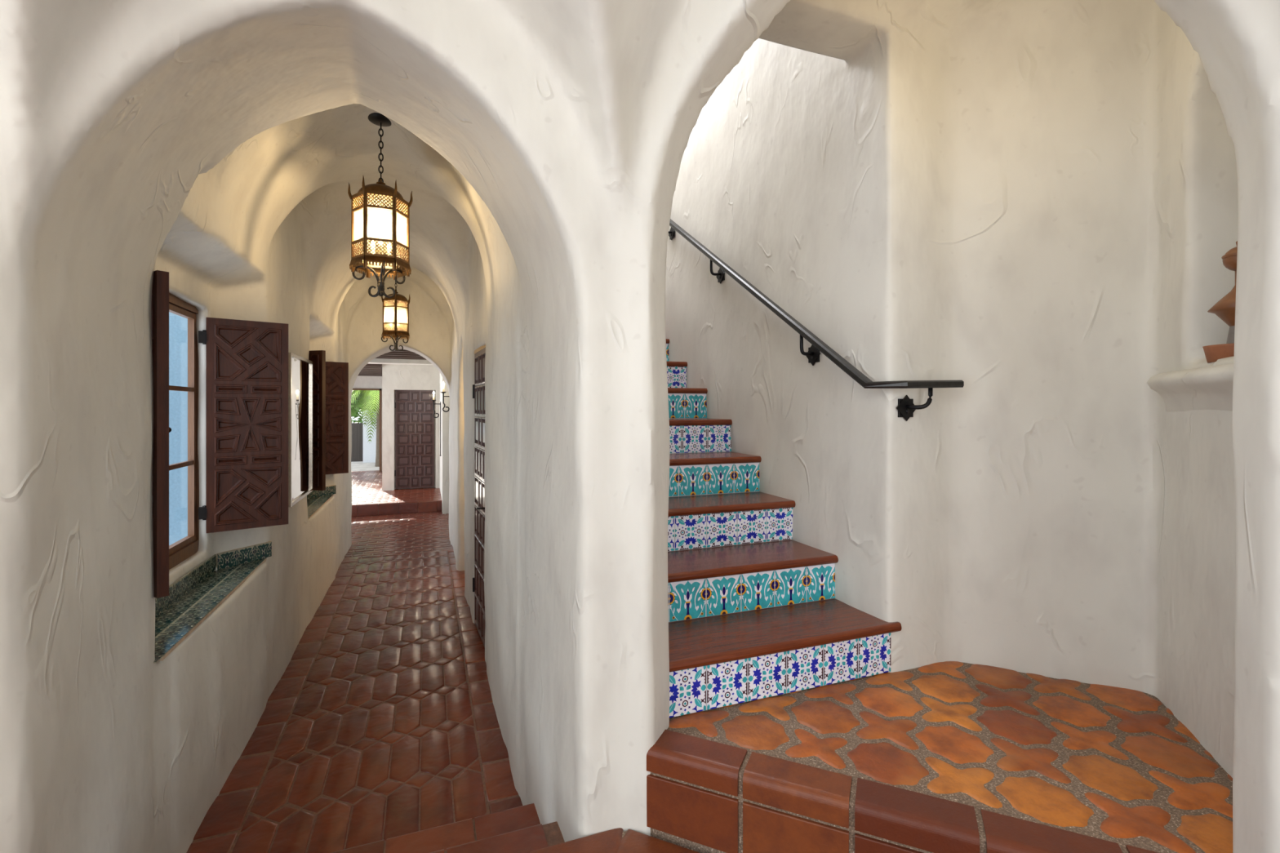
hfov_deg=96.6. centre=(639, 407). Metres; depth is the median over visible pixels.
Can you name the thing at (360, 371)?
ceiling beam
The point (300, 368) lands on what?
window
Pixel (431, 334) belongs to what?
wall
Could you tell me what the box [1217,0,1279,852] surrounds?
wall
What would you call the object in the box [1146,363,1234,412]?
ledge
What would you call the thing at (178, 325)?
window pane
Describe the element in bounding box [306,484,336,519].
window sill
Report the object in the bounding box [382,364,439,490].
wall
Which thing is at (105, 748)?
wall
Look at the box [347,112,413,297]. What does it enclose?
lantern
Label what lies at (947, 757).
landing
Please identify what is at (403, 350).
ceiling beam
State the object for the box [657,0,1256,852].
wall
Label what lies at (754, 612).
staircase
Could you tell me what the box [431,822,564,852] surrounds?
step
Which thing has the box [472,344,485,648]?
door
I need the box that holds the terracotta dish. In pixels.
[1202,343,1234,362]
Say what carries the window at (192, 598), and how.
in the wall at (105, 748)
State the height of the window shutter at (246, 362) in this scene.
1.133 m
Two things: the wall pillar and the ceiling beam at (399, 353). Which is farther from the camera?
the ceiling beam at (399, 353)
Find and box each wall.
[0,0,346,852]
[342,280,453,555]
[352,375,382,471]
[361,411,376,462]
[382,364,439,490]
[440,204,521,793]
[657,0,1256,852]
[665,31,957,672]
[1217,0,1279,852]
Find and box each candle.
[370,240,375,263]
[378,237,382,254]
[442,382,444,391]
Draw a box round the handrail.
[668,218,964,421]
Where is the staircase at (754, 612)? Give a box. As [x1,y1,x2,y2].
[666,338,902,717]
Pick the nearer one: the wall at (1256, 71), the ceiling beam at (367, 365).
the wall at (1256, 71)
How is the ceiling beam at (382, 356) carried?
attached to the ceiling
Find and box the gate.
[351,422,363,462]
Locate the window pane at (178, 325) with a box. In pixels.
[168,311,187,545]
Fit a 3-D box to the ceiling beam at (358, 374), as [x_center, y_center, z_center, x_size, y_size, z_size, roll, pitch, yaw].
[-6.943,-0.811,12.786,2.450,0.102,0.110,0,0,-21]
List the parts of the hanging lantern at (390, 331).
mica pane, mica pane, lantern frame, mica pane, mica pane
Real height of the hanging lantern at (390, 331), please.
1.004 m
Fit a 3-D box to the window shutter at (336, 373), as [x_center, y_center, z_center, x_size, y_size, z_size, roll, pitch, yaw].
[-3.156,0.101,5.735,0.402,1.133,0.042,0,0,-40]
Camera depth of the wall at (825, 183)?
2.33 m
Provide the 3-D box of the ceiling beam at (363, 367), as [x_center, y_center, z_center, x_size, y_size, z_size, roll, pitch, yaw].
[-6.130,-0.811,10.635,2.450,0.102,0.110,0,0,-21]
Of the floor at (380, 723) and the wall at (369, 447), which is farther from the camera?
the wall at (369, 447)
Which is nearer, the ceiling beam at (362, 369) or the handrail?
the handrail
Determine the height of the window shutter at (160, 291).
1.133 m
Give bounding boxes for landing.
[646,661,1232,852]
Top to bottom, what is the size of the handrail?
2.204 m
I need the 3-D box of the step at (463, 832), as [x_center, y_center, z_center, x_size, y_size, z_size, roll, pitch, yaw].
[-0.936,1.640,1.864,1.366,0.220,0.300,0,0,-21]
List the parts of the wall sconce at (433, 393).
scroll arm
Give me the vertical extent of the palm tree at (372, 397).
2.398 m
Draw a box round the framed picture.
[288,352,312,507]
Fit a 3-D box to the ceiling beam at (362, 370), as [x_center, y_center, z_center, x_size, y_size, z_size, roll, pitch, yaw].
[-6.455,-0.811,11.495,2.450,0.102,0.110,0,0,-21]
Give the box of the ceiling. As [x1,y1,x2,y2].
[0,0,1275,384]
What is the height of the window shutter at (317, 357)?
1.133 m
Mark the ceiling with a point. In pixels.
(278, 97)
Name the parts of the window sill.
tiled sill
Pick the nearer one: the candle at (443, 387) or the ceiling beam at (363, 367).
the candle at (443, 387)
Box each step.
[331,803,540,852]
[351,498,441,516]
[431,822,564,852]
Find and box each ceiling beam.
[358,373,382,375]
[358,374,382,376]
[359,372,382,373]
[360,369,382,371]
[360,371,382,373]
[361,368,382,370]
[362,367,382,368]
[364,363,382,367]
[375,356,426,359]
[378,355,424,358]
[382,353,422,356]
[386,351,417,354]
[391,349,413,352]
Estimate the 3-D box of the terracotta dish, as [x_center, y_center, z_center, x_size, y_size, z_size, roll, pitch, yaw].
[1.648,-0.151,1.575,0.136,0.046,0.136,0,0,-21]
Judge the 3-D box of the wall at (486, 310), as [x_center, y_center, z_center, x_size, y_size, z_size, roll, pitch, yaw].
[-2.138,0.157,6.990,0.457,3.454,9.411,0,0,-21]
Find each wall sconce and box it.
[431,391,440,456]
[440,382,449,412]
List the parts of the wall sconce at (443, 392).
scroll arm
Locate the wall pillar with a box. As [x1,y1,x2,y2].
[360,0,744,842]
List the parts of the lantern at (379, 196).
mica pane, mica pane, mica pane, lantern frame, mica pane, chain, mica pane, mica pane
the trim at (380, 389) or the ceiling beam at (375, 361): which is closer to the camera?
the ceiling beam at (375, 361)
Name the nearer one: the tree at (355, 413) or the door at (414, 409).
the door at (414, 409)
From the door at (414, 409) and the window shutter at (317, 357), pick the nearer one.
the window shutter at (317, 357)
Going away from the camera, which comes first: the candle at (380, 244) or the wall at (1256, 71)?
the wall at (1256, 71)
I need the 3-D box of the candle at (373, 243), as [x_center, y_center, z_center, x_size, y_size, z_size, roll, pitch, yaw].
[-1.478,-0.865,3.154,0.025,0.131,0.024,0,0,-21]
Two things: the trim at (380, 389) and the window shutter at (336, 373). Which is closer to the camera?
the window shutter at (336, 373)
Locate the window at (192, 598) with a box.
[153,293,271,663]
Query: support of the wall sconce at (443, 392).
attached to the wall at (486, 310)
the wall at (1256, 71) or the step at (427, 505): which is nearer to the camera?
the wall at (1256, 71)
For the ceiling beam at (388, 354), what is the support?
attached to the ceiling
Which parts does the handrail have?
bracket arm, bracket arm, bracket arm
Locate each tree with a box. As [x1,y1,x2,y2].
[351,390,379,466]
[351,393,376,422]
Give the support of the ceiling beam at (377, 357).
attached to the ceiling
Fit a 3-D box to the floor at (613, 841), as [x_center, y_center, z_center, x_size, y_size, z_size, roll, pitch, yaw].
[0.118,1.268,0.181,4.349,0.143,2.855,0,0,-21]
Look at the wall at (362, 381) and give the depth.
13.88 m
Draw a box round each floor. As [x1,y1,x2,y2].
[186,511,522,852]
[351,461,441,505]
[529,827,699,852]
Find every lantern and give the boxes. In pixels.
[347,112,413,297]
[381,281,410,351]
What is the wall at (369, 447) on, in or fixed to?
on the floor at (366, 486)
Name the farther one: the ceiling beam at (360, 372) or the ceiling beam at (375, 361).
the ceiling beam at (360, 372)
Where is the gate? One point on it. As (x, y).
(357, 455)
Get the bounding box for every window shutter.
[151,270,168,598]
[198,317,288,533]
[308,350,325,490]
[325,361,348,474]
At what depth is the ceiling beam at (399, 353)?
9.10 m
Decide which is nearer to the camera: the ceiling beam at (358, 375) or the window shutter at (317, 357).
the window shutter at (317, 357)
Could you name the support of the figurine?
on the terracotta dish
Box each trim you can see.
[352,388,381,471]
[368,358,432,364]
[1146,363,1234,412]
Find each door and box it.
[395,390,434,488]
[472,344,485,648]
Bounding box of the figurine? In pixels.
[1207,240,1237,343]
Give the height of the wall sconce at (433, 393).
1.142 m
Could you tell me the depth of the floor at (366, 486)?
10.66 m

